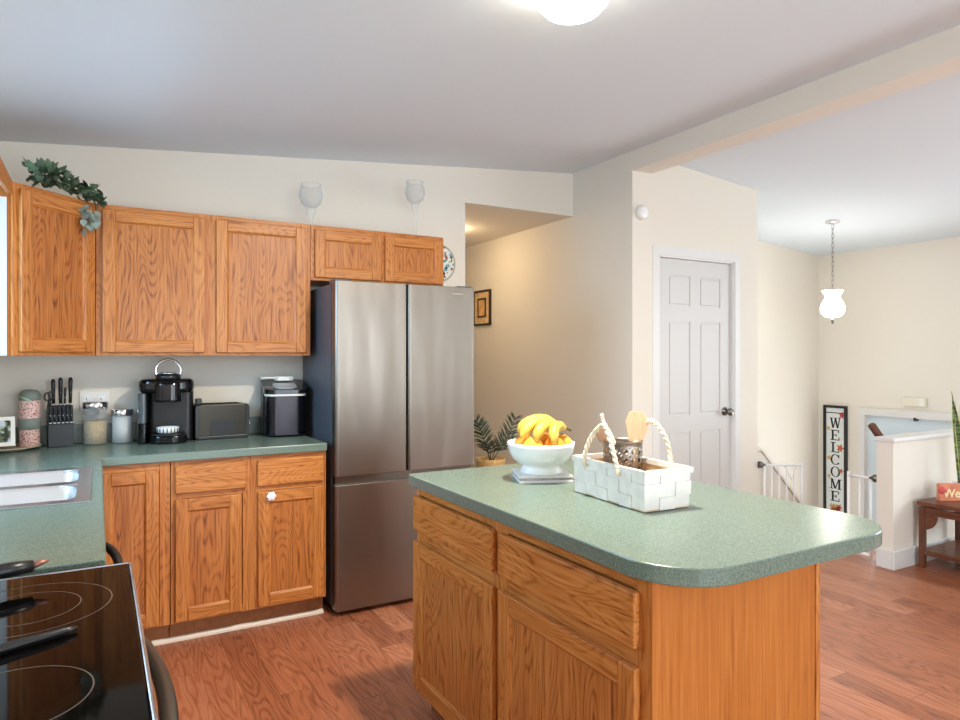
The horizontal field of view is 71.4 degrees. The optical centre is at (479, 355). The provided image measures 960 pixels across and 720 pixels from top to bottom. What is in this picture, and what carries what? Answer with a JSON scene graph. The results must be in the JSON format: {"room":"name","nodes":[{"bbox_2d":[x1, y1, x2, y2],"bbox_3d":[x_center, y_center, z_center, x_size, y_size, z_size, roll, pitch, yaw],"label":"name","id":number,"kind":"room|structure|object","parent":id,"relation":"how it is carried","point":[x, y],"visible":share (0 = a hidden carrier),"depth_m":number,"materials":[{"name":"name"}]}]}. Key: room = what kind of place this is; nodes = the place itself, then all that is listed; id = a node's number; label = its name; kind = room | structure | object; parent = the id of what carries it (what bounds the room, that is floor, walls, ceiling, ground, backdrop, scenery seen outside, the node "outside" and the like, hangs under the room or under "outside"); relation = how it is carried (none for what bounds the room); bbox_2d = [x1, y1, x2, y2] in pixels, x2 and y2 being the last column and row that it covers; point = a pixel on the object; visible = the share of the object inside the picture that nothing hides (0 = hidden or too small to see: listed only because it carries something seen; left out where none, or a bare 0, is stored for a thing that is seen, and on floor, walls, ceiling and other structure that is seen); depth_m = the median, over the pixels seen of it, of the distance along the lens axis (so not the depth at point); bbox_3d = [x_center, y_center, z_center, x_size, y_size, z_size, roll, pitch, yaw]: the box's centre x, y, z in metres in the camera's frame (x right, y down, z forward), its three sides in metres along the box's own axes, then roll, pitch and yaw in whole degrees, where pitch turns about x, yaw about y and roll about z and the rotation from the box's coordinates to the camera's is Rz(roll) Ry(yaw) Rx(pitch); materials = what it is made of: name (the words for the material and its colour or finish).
{"room":"kitchen","nodes":[
{"label":"kitchen","id":0,"kind":"room"},
{"bbox_2d":[0,141,572,426],"bbox_3d":[-1.010,-0.030,4.203,3.900,2.800,0.120,0,0,-30],"label":"wall","id":1,"kind":"structure","parent":0,"point":[423,200],"depth_m":3.93,"materials":[{"name":"beige paint"}]},
{"bbox_2d":[0,181,94,355],"bbox_3d":[-2.147,-0.373,3.118,0.608,0.743,0.634,0,0,-30],"label":"upper cabinet","id":2,"kind":"object","parent":1,"relation":"attached to","point":[47,264],"visible":0.92,"depth_m":2.98,"materials":[{"name":"brown wood"}]},
{"bbox_2d":[0,157,11,194],"bbox_3d":[-1.662,-0.698,2.249,0.018,0.095,1.355,0,0,-30],"label":"valance","id":3,"kind":"object","parent":2,"relation":"attached to","point":[5,179],"visible":1,"depth_m":2.64,"materials":[{"name":"brown wood"}]},
{"bbox_2d":[22,156,107,236],"bbox_3d":[-1.912,-0.726,3.096,0.202,0.332,0.378,0,0,35],"label":"ivy garland","id":4,"kind":"object","parent":2,"relation":"on","point":[41,167],"visible":1,"depth_m":3.09,"materials":[{"name":"green plant"}]},
{"bbox_2d":[79,391,109,413],"bbox_3d":[-2.041,0.245,3.539,0.140,0.120,0.009,0,0,-30],"label":"outlet","id":5,"kind":"object","parent":1,"relation":"attached to","point":[84,396],"visible":0.73,"depth_m":3.53,"materials":[{"name":"white plastic"}]},
{"bbox_2d":[84,396,90,401],"bbox_3d":[-2.068,0.245,3.520,0.034,0.070,0.003,0,0,-30],"label":"socket","id":6,"kind":"object","parent":5,"relation":"attached to","point":[86,398],"depth_m":3.52,"materials":[{"name":"white plastic"}]},
{"bbox_2d":[98,395,105,408],"bbox_3d":[-2.011,0.245,3.553,0.034,0.070,0.003,0,0,-30],"label":"socket","id":7,"kind":"object","parent":5,"relation":"attached to","point":[100,397],"depth_m":3.55,"materials":[{"name":"white plastic"}]},
{"bbox_2d":[15,416,260,444],"bbox_3d":[-1.258,0.407,2.627,1.662,0.098,2.367,0,0,-30],"label":"backsplash","id":8,"kind":"structure","parent":1,"relation":"attached to","point":[255,427],"depth_m":3.50,"materials":[{"name":"green laminate"}]},
{"bbox_2d":[96,204,309,355],"bbox_3d":[-1.496,-0.373,3.658,1.055,0.743,0.345,0,0,-30],"label":"upper cabinet","id":9,"kind":"object","parent":1,"relation":"attached to","point":[169,283],"visible":0.96,"depth_m":3.48,"materials":[{"name":"brown wood"}]},
{"bbox_2d":[310,225,442,286],"bbox_3d":[-0.671,-0.588,4.129,0.842,0.315,0.345,0,0,-30],"label":"upper cabinet","id":10,"kind":"object","parent":1,"relation":"attached to","point":[335,252],"visible":0.91,"depth_m":3.96,"materials":[{"name":"brown wood"}]},
{"bbox_2d":[443,245,454,280],"bbox_3d":[-0.285,-0.630,4.527,0.258,0.258,0.024,0,0,-30],"label":"decorative plate","id":11,"kind":"object","parent":1,"relation":"attached to","point":[448,257],"visible":0.43,"depth_m":4.56,"materials":[{"name":"ceramic"}]},
{"bbox_2d":[0,0,959,255],"bbox_3d":[1.620,-1.276,3.392,7.660,0.459,9.920,0,0,-30],"label":"ceiling","id":12,"kind":"structure","parent":0,"point":[485,84],"depth_m":3.09,"materials":[{"name":"white paint"}]},
{"bbox_2d":[535,0,608,24],"bbox_3d":[0.301,-1.176,2.180,0.260,0.140,0.260,0,0,-30],"label":"ceiling light","id":13,"kind":"object","parent":12,"relation":"attached to","point":[567,12],"visible":1,"depth_m":2.16,"materials":[{"name":"white glass"}]},
{"bbox_2d":[632,25,959,173],"bbox_3d":[2.637,-1.373,1.931,0.175,0.215,6.135,0,0,-30],"label":"beam","id":14,"kind":"structure","parent":12,"relation":"attached to","point":[935,57],"depth_m":3.42,"materials":[{"name":"beige paint"}]},
{"bbox_2d":[820,219,844,323],"bbox_3d":[3.107,-0.739,5.887,0.194,0.913,0.194,0,0,-30],"label":"pendant lamp","id":15,"kind":"object","parent":12,"relation":"hanging from","point":[832,306],"visible":1,"depth_m":5.83,"materials":[{"name":"white glass"}]},
{"bbox_2d":[152,556,959,719],"bbox_3d":[1.620,1.470,3.392,7.660,0.200,9.920,0,0,-30],"label":"floor","id":16,"kind":"structure","parent":0,"point":[890,639],"depth_m":3.01,"materials":[{"name":"laminate"}]},
{"bbox_2d":[0,562,178,719],"bbox_3d":[-0.839,0.810,0.981,0.717,1.060,0.753,0,0,-30],"label":"range","id":17,"kind":"object","parent":16,"relation":"on","point":[104,669],"visible":1,"depth_m":1.03,"materials":[{"name":"black glass"}]},
{"bbox_2d":[0,559,48,579],"bbox_3d":[-1.024,0.423,1.096,0.520,0.051,0.270,0,0,-30],"label":"skillet","id":18,"kind":"object","parent":17,"relation":"on","point":[10,569],"visible":1,"depth_m":1.29,"materials":[{"name":"black metal"}]},
{"bbox_2d":[0,626,77,654],"bbox_3d":[-0.771,0.440,0.921,0.398,0.021,0.100,0,0,-43],"label":"spatula","id":19,"kind":"object","parent":17,"relation":"on","point":[10,646],"visible":1,"depth_m":1.04,"materials":[{"name":"black plastic"}]},
{"bbox_2d":[105,542,123,563],"bbox_3d":[-1.243,0.936,1.652,0.642,0.868,0.602,0,0,-30],"label":"dishwasher","id":20,"kind":"object","parent":16,"relation":"on","point":[111,550],"visible":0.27,"depth_m":1.90,"materials":[{"name":"black plastic"}]},
{"bbox_2d":[102,462,169,641],"bbox_3d":[-1.736,0.934,3.328,0.300,0.872,0.620,0,0,-30],"label":"base cabinet","id":21,"kind":"object","parent":16,"relation":"on","point":[136,496],"visible":0.57,"depth_m":3.08,"materials":[{"name":"brown wood"}]},
{"bbox_2d":[151,608,323,645],"bbox_3d":[-1.196,1.360,3.363,0.823,0.020,0.019,0,0,-30],"label":"trim","id":22,"kind":"structure","parent":16,"relation":"on","point":[317,611],"depth_m":3.34,"materials":[{"name":"beige wood"}]},
{"bbox_2d":[169,451,325,636],"bbox_3d":[-1.272,0.934,3.576,0.745,0.872,0.651,0,0,-30],"label":"base cabinet","id":23,"kind":"object","parent":16,"relation":"on","point":[248,533],"visible":0.93,"depth_m":3.33,"materials":[{"name":"brown wood"}]},
{"bbox_2d":[303,279,473,612],"bbox_3d":[-0.555,0.481,3.982,0.834,1.778,0.656,0,0,-30],"label":"refrigerator","id":24,"kind":"object","parent":16,"relation":"on","point":[388,372],"visible":0.72,"depth_m":3.65,"materials":[{"name":"grey metal"}]},
{"bbox_2d":[474,412,522,466],"bbox_3d":[0.102,0.867,4.468,0.419,0.996,0.384,0,0,-14],"label":"potted palm","id":25,"kind":"object","parent":16,"relation":"on","point":[481,461],"visible":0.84,"depth_m":4.47,"materials":[{"name":"plant"}]},
{"bbox_2d":[476,456,505,466],"bbox_3d":[0.072,0.828,4.488,0.204,0.285,0.204,0,0,-30],"label":"basket planter","id":26,"kind":"object","parent":25,"relation":"attached to","point":[481,461],"depth_m":4.43,"materials":[{"name":"wicker"}]},
{"bbox_2d":[413,489,819,719],"bbox_3d":[0.320,0.934,2.156,0.616,0.872,1.255,0,0,-30],"label":"base cabinet","id":27,"kind":"object","parent":16,"relation":"on","point":[509,623],"visible":0.84,"depth_m":1.73,"materials":[{"name":"brown wood"}]},
{"bbox_2d":[409,459,881,587],"bbox_3d":[0.434,0.477,2.189,0.852,0.042,1.400,0,0,-30],"label":"countertop","id":28,"kind":"structure","parent":27,"relation":"on","point":[724,536],"depth_m":1.80,"materials":[{"name":"green laminate"}]},
{"bbox_2d":[512,473,572,483],"bbox_3d":[0.230,0.451,2.475,0.196,0.008,0.166,0,0,-6],"label":"booklet","id":29,"kind":"object","parent":28,"relation":"on","point":[514,476],"visible":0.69,"depth_m":2.40,"materials":[{"name":"white paper"}]},
{"bbox_2d":[512,471,573,480],"bbox_3d":[0.233,0.443,2.482,0.196,0.008,0.166,0,0,-10],"label":"leaflet","id":30,"kind":"object","parent":29,"relation":"on","point":[527,479],"visible":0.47,"depth_m":2.40,"materials":[{"name":"paper"}]},
{"bbox_2d":[513,468,572,478],"bbox_3d":[0.230,0.434,2.479,0.196,0.008,0.166,0,0,-5],"label":"envelope","id":31,"kind":"object","parent":30,"relation":"on","point":[565,474],"visible":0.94,"depth_m":2.40,"materials":[{"name":"white paper"}]},
{"bbox_2d":[507,439,574,475],"bbox_3d":[0.225,0.372,2.467,0.249,0.114,0.249,0,0,-30],"label":"fruit bowl","id":32,"kind":"object","parent":31,"relation":"on","point":[535,460],"visible":0.91,"depth_m":2.38,"materials":[{"name":"white ceramic"}]},
{"bbox_2d":[514,435,530,444],"bbox_3d":[0.165,0.324,2.472,0.075,0.075,0.075,0,0,-32],"label":"orange","id":33,"kind":"object","parent":32,"relation":"in","point":[518,440],"visible":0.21,"depth_m":2.45,"materials":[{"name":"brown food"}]},
{"bbox_2d":[523,436,542,445],"bbox_3d":[0.191,0.324,2.394,0.075,0.075,0.075,0,0,34],"label":"orange","id":34,"kind":"object","parent":32,"relation":"in","point":[529,441],"visible":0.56,"depth_m":2.37,"materials":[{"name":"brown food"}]},
{"bbox_2d":[517,414,554,432],"bbox_3d":[0.224,0.249,2.482,0.186,0.068,0.041,0,0,-16],"label":"banana","id":35,"kind":"object","parent":32,"relation":"in","point":[524,420],"visible":0.36,"depth_m":2.46,"materials":[{"name":"yellow food"}]},
{"bbox_2d":[519,417,565,439],"bbox_3d":[0.228,0.261,2.445,0.203,0.079,0.043,0,0,-30],"label":"banana","id":36,"kind":"object","parent":32,"relation":"in","point":[528,426],"visible":0.59,"depth_m":2.40,"materials":[{"name":"yellow food"}]},
{"bbox_2d":[540,432,548,445],"bbox_3d":[0.244,0.324,2.531,0.075,0.075,0.075,0,0,-42],"label":"orange","id":37,"kind":"object","parent":32,"relation":"in","point":[545,436],"visible":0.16,"depth_m":2.50,"materials":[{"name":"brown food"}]},
{"bbox_2d":[532,419,567,441],"bbox_3d":[0.253,0.267,2.429,0.178,0.073,0.040,0,0,-44],"label":"banana","id":38,"kind":"object","parent":32,"relation":"in","point":[543,426],"visible":0.77,"depth_m":2.38,"materials":[{"name":"yellow food"}]},
{"bbox_2d":[544,437,563,445],"bbox_3d":[0.268,0.324,2.409,0.075,0.075,0.075,0,0,5],"label":"orange","id":39,"kind":"object","parent":32,"relation":"in","point":[559,441],"visible":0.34,"depth_m":2.38,"materials":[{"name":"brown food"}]},
{"bbox_2d":[548,421,570,444],"bbox_3d":[0.285,0.275,2.423,0.044,0.078,0.143,0,0,31],"label":"banana","id":40,"kind":"object","parent":32,"relation":"in","point":[557,426],"visible":1,"depth_m":2.38,"materials":[{"name":"yellow food"}]},
{"bbox_2d":[558,433,571,444],"bbox_3d":[0.304,0.324,2.478,0.075,0.075,0.075,0,0,38],"label":"orange","id":41,"kind":"object","parent":32,"relation":"in","point":[565,438],"visible":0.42,"depth_m":2.45,"materials":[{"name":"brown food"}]},
{"bbox_2d":[571,413,693,511],"bbox_3d":[0.475,0.318,2.129,0.214,0.272,0.371,0,0,-27],"label":"basket","id":42,"kind":"object","parent":28,"relation":"on","point":[661,485],"visible":0.88,"depth_m":2.03,"materials":[{"name":"white wicker"}]},
{"bbox_2d":[603,438,642,469],"bbox_3d":[0.465,0.360,2.172,0.130,0.175,0.130,0,0,-30],"label":"utensil holder","id":43,"kind":"object","parent":42,"relation":"in","point":[623,443],"visible":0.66,"depth_m":2.12,"materials":[{"name":"silver metal"}]},
{"bbox_2d":[595,424,609,462],"bbox_3d":[0.408,0.332,2.173,0.068,0.222,0.016,0,0,-13],"label":"wooden spoon","id":44,"kind":"object","parent":43,"relation":"in","point":[601,435],"visible":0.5,"depth_m":2.17,"materials":[{"name":"brown wood"}]},
{"bbox_2d":[625,411,646,468],"bbox_3d":[0.511,0.310,2.174,0.071,0.258,0.036,0,0,-1],"label":"wooden turner","id":45,"kind":"object","parent":43,"relation":"in","point":[636,427],"visible":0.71,"depth_m":2.18,"materials":[{"name":"brown wood"}]},
{"bbox_2d":[917,497,959,567],"bbox_3d":[3.338,1.155,3.983,0.510,0.430,1.121,0,0,-30],"label":"bench","id":46,"kind":"object","parent":16,"relation":"on","point":[930,510],"visible":0.87,"depth_m":4.30,"materials":[{"name":"brown wood"}]},
{"bbox_2d":[924,540,959,562],"bbox_3d":[3.337,1.270,3.985,0.480,0.030,1.095,0,0,-30],"label":"shelf","id":47,"kind":"object","parent":46,"relation":"attached to","point":[950,551],"depth_m":4.31,"materials":[{"name":"brown wood"}]},
{"bbox_2d":[936,483,959,500],"bbox_3d":[3.134,0.883,4.343,0.341,0.112,0.043,0,0,-4],"label":"welcome sign","id":48,"kind":"object","parent":46,"relation":"on","point":[944,491],"visible":1,"depth_m":4.33,"materials":[{"name":"orange paint"}]},
{"bbox_2d":[951,391,959,482],"bbox_3d":[3.132,0.527,4.366,0.334,0.825,0.132,0,0,-30],"label":"snake plant","id":49,"kind":"object","parent":46,"relation":"on","point":[955,419],"visible":0.78,"depth_m":4.42,"materials":[{"name":"green plant"}]},
{"bbox_3d":[-1.663,0.934,2.317,0.600,0.872,0.950,0,0,-30],"label":"base cabinet","id":50,"kind":"object","parent":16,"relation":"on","visible":0},
{"bbox_2d":[0,416,326,578],"bbox_3d":[-1.259,0.427,2.628,1.663,0.138,2.368,0,0,-30],"label":"countertop","id":51,"kind":"structure","parent":50,"relation":"on","point":[71,536],"depth_m":2.76,"materials":[{"name":"green laminate"}]},
{"bbox_2d":[0,443,41,452],"bbox_3d":[-2.278,0.445,3.219,0.279,0.021,0.279,0,0,-30],"label":"plate","id":52,"kind":"object","parent":51,"relation":"on","point":[16,447],"visible":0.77,"depth_m":3.22,"materials":[{"name":"grey ceramic"}]},
{"bbox_2d":[0,416,14,446],"bbox_3d":[-2.345,0.366,3.208,0.184,0.142,0.062,0,0,-37],"label":"photo frame","id":53,"kind":"object","parent":52,"relation":"on","point":[7,424],"visible":1,"depth_m":3.24,"materials":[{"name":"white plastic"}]},
{"bbox_2d":[0,420,10,442],"bbox_3d":[-2.340,0.366,3.202,0.150,0.107,0.030,0,0,-37],"label":"photo","id":54,"kind":"object","parent":53,"relation":"attached to","point":[5,425],"depth_m":3.23},
{"bbox_2d":[17,390,40,446],"bbox_3d":[-2.228,0.306,3.305,0.096,0.281,0.096,0,0,17],"label":"canister","id":55,"kind":"object","parent":52,"relation":"on","point":[29,421],"visible":0.92,"depth_m":3.27,"materials":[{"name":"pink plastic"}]},
{"bbox_2d":[0,466,91,509],"bbox_3d":[-1.625,0.535,2.282,0.515,0.166,0.745,0,0,-30],"label":"sink","id":56,"kind":"object","parent":51,"relation":"in","point":[37,488],"visible":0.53,"depth_m":2.33,"materials":[{"name":"silver metal"}]},
{"bbox_2d":[47,404,73,447],"bbox_3d":[-2.130,0.353,3.389,0.110,0.205,0.112,0,0,-37],"label":"knife block","id":57,"kind":"object","parent":51,"relation":"on","point":[58,435],"visible":0.8,"depth_m":3.35,"materials":[{"name":"black plastic"}]},
{"bbox_2d":[44,391,54,405],"bbox_3d":[-2.171,0.213,3.367,0.049,0.076,0.018,0,0,-37],"label":"scissors","id":58,"kind":"object","parent":57,"relation":"in","point":[49,392],"visible":1,"depth_m":3.36,"materials":[{"name":"black plastic"}]},
{"bbox_2d":[49,406,51,423],"bbox_3d":[-2.144,0.294,3.333,0.013,0.093,0.021,0,0,-36],"label":"knife","id":59,"kind":"object","parent":57,"relation":"on","point":[50,407],"visible":1,"depth_m":3.33,"materials":[{"name":"black plastic"}]},
{"bbox_2d":[51,379,55,404],"bbox_3d":[-2.163,0.184,3.384,0.020,0.133,0.031,0,0,-36],"label":"knife","id":60,"kind":"object","parent":57,"relation":"on","point":[53,381],"visible":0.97,"depth_m":3.38,"materials":[{"name":"black plastic"}]},
{"bbox_2d":[53,405,55,423],"bbox_3d":[-2.130,0.294,3.344,0.013,0.093,0.021,0,0,-37],"label":"knife","id":61,"kind":"object","parent":57,"relation":"on","point":[54,406],"visible":1,"depth_m":3.34,"materials":[{"name":"black plastic"}]},
{"bbox_2d":[57,405,59,423],"bbox_3d":[-2.115,0.294,3.355,0.013,0.093,0.021,0,0,-37],"label":"knife","id":62,"kind":"object","parent":57,"relation":"on","point":[58,406],"visible":1,"depth_m":3.35,"materials":[{"name":"black plastic"}]},
{"bbox_2d":[58,377,62,404],"bbox_3d":[-2.137,0.180,3.404,0.020,0.141,0.032,0,0,-37],"label":"knife","id":63,"kind":"object","parent":57,"relation":"on","point":[60,380],"visible":0.96,"depth_m":3.40,"materials":[{"name":"black plastic"}]},
{"bbox_2d":[61,405,64,423],"bbox_3d":[-2.101,0.294,3.366,0.013,0.093,0.021,0,0,-37],"label":"knife","id":64,"kind":"object","parent":57,"relation":"on","point":[62,407],"visible":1,"depth_m":3.36,"materials":[{"name":"black plastic"}]},
{"bbox_2d":[63,387,66,404],"bbox_3d":[-2.109,0.205,3.397,0.019,0.091,0.014,0,0,26],"label":"knife","id":65,"kind":"object","parent":57,"relation":"in","point":[65,388],"visible":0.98,"depth_m":3.39,"materials":[{"name":"black plastic"}]},
{"bbox_2d":[66,405,68,422],"bbox_3d":[-2.087,0.294,3.376,0.013,0.093,0.021,0,0,-37],"label":"knife","id":66,"kind":"object","parent":57,"relation":"on","point":[67,406],"visible":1,"depth_m":3.37,"materials":[{"name":"black plastic"}]},
{"bbox_2d":[68,377,72,404],"bbox_3d":[-2.102,0.180,3.429,0.020,0.141,0.031,0,0,-37],"label":"knife","id":67,"kind":"object","parent":57,"relation":"on","point":[70,380],"visible":1,"depth_m":3.42,"materials":[{"name":"black plastic"}]},
{"bbox_2d":[70,405,72,422],"bbox_3d":[-2.072,0.294,3.387,0.013,0.093,0.021,0,0,-37],"label":"knife","id":68,"kind":"object","parent":57,"relation":"on","point":[71,406],"visible":1,"depth_m":3.38,"materials":[{"name":"black plastic"}]},
{"bbox_2d":[82,401,107,443],"bbox_3d":[-1.994,0.346,3.462,0.118,0.219,0.118,0,0,-30],"label":"canister","id":69,"kind":"object","parent":51,"relation":"on","point":[95,431],"visible":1,"depth_m":3.42,"materials":[{"name":"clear glass"}]},
{"bbox_2d":[111,408,132,442],"bbox_3d":[-1.883,0.367,3.514,0.106,0.177,0.106,0,0,-30],"label":"canister","id":70,"kind":"object","parent":51,"relation":"on","point":[121,417],"visible":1,"depth_m":3.47,"materials":[{"name":"clear glass"}]},
{"bbox_2d":[137,358,193,443],"bbox_3d":[-1.671,0.234,3.560,0.268,0.443,0.262,0,0,-22],"label":"coffee maker","id":71,"kind":"object","parent":51,"relation":"on","point":[166,400],"visible":1,"depth_m":3.50,"materials":[{"name":"black plastic"}]},
{"bbox_2d":[151,432,184,436],"bbox_3d":[-1.637,0.410,3.504,0.161,0.010,0.117,0,0,-22],"label":"drip tray","id":72,"kind":"object","parent":71,"relation":"on","point":[153,434],"depth_m":3.46,"materials":[{"name":"black plastic"}]},
{"bbox_2d":[193,398,250,439],"bbox_3d":[-1.450,0.344,3.746,0.297,0.222,0.150,0,0,-33],"label":"toaster","id":73,"kind":"object","parent":51,"relation":"on","point":[220,420],"visible":0.92,"depth_m":3.68,"materials":[{"name":"grey metal"}]},
{"bbox_2d":[261,379,306,435],"bbox_3d":[-1.137,0.297,3.871,0.236,0.316,0.261,0,0,-24],"label":"ice maker","id":74,"kind":"object","parent":51,"relation":"on","point":[282,402],"visible":1,"depth_m":3.77,"materials":[{"name":"black plastic"}]},
{"bbox_2d":[261,376,292,380],"bbox_3d":[-1.189,0.133,3.912,0.180,0.028,0.068,0,0,-24],"label":"ice scoop","id":75,"kind":"object","parent":74,"relation":"on","point":[276,378],"visible":1,"depth_m":3.90,"materials":[{"name":"white plastic"}]},
{"bbox_2d":[274,376,292,380],"bbox_3d":[-1.155,0.133,3.928,0.105,0.028,0.068,0,0,-24],"label":"bowl","id":76,"kind":"object","parent":75,"relation":"on","point":[277,378],"depth_m":3.90,"materials":[{"name":"white plastic"}]},
{"bbox_2d":[465,151,651,467],"bbox_3d":[0.204,-0.055,6.196,0.185,2.850,3.685,0,0,-30],"label":"wall","id":77,"kind":"structure","parent":0,"point":[568,338],"depth_m":5.07,"materials":[{"name":"beige paint"}]},
{"bbox_2d":[474,289,490,325],"bbox_3d":[0.018,-0.455,6.311,0.021,0.330,0.320,0,0,-30],"label":"framed picture","id":78,"kind":"object","parent":77,"relation":"attached to","point":[482,298],"visible":0.91,"depth_m":6.30,"materials":[{"name":"black"}]},
{"bbox_2d":[479,300,483,315],"bbox_3d":[0.018,-0.455,6.312,0.004,0.150,0.120,0,0,-30],"label":"art print","id":79,"kind":"object","parent":78,"relation":"attached to","point":[481,302],"depth_m":6.32},
{"bbox_2d":[636,205,648,219],"bbox_3d":[1.115,-0.985,4.572,0.104,0.104,0.037,0,0,-30],"label":"smoke detector","id":80,"kind":"object","parent":77,"relation":"attached to","point":[642,212],"visible":1,"depth_m":4.55,"materials":[{"name":"white plastic"}]},
{"bbox_2d":[641,207,647,216],"bbox_3d":[1.123,-0.985,4.558,0.068,0.068,0.004,0,0,-30],"label":"grille","id":81,"kind":"object","parent":80,"relation":"attached to","point":[644,210],"depth_m":4.56,"materials":[{"name":"white plastic"}]},
{"bbox_2d":[652,165,797,502],"bbox_3d":[2.355,0.600,5.396,2.755,4.060,0.110,0,0,-30],"label":"wall","id":82,"kind":"structure","parent":0,"point":[692,209],"depth_m":5.08,"materials":[{"name":"beige paint"}]},
{"bbox_2d":[652,245,740,490],"bbox_3d":[1.576,0.297,4.919,0.912,2.146,0.164,0,0,-30],"label":"door","id":83,"kind":"structure","parent":82,"relation":"in","point":[696,294],"depth_m":4.92,"materials":[{"name":"grey paint"}]},
{"bbox_2d":[757,447,799,502],"bbox_3d":[2.849,1.492,5.677,1.618,1.541,0.104,0,0,-30],"label":"handrail","id":84,"kind":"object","parent":82,"relation":"attached to","point":[764,453],"depth_m":5.35,"materials":[{"name":"beige paint"}]},
{"bbox_2d":[758,461,802,503],"bbox_3d":[2.359,1.105,5.240,0.354,0.561,0.052,0,0,-4],"label":"safety gate","id":85,"kind":"object","parent":82,"relation":"attached to","point":[761,464],"visible":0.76,"depth_m":5.24,"materials":[{"name":"white metal"}]},
{"bbox_2d":[757,240,817,506],"bbox_3d":[2.647,1.310,6.743,2.550,5.320,0.120,0,0,-30],"label":"wall","id":86,"kind":"structure","parent":0,"point":[787,279],"depth_m":7.02,"materials":[{"name":"beige paint"}]},
{"bbox_2d":[818,237,959,518],"bbox_3d":[5.543,0.695,4.126,0.120,3.950,7.300,0,0,-30],"label":"wall","id":87,"kind":"structure","parent":0,"point":[896,337],"depth_m":6.63,"materials":[{"name":"beige paint"}]},
{"bbox_2d":[823,405,847,512],"bbox_3d":[3.766,1.127,7.081,0.029,1.205,0.255,0,0,-30],"label":"welcome sign","id":88,"kind":"object","parent":87,"relation":"attached to","point":[835,418],"visible":0.97,"depth_m":7.08,"materials":[{"name":"white wood"}]},
{"bbox_2d":[857,407,958,522],"bbox_3d":[4.185,1.580,6.420,0.100,2.100,1.090,0,0,-30],"label":"door","id":89,"kind":"structure","parent":87,"relation":"in","point":[889,422],"depth_m":6.75,"materials":[{"name":"white paint"}]},
{"bbox_2d":[903,397,927,406],"bbox_3d":[4.154,0.440,6.383,0.048,0.084,0.207,0,0,-30],"label":"door chime","id":90,"kind":"object","parent":87,"relation":"attached to","point":[907,401],"visible":1,"depth_m":6.36,"materials":[{"name":"beige plastic"}]},
{"bbox_2d":[874,429,956,570],"bbox_3d":[3.647,0.949,4.909,2.395,0.842,0.133,0,0,-30],"label":"wall","id":91,"kind":"structure","parent":0,"point":[910,466],"depth_m":4.37,"materials":[{"name":"beige paint"}]},
{"bbox_2d":[847,471,876,558],"bbox_3d":[2.558,1.060,4.472,0.052,0.561,0.204,0,0,-30],"label":"safety gate","id":92,"kind":"object","parent":91,"relation":"attached to","point":[870,478],"visible":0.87,"depth_m":4.45,"materials":[{"name":"white metal"}]},
{"bbox_2d":[868,423,883,436],"bbox_3d":[3.204,0.983,4.806,1.199,1.054,0.149,0,0,-30],"label":"stair handrail","id":93,"kind":"object","parent":91,"relation":"attached to","point":[874,429],"visible":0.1,"depth_m":4.56,"materials":[{"name":"brown wood"}]},
{"bbox_3d":[3.762,2.700,6.183,1.170,0.140,2.200,0,0,-30],"label":"floor","id":94,"kind":"structure","parent":0,"visible":0},
{"bbox_2d":[848,549,875,563],"bbox_3d":[2.950,2.090,5.115,1.300,1.080,0.928,0,0,-30],"label":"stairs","id":95,"kind":"structure","parent":94,"relation":"on","point":[857,556],"depth_m":5.14,"materials":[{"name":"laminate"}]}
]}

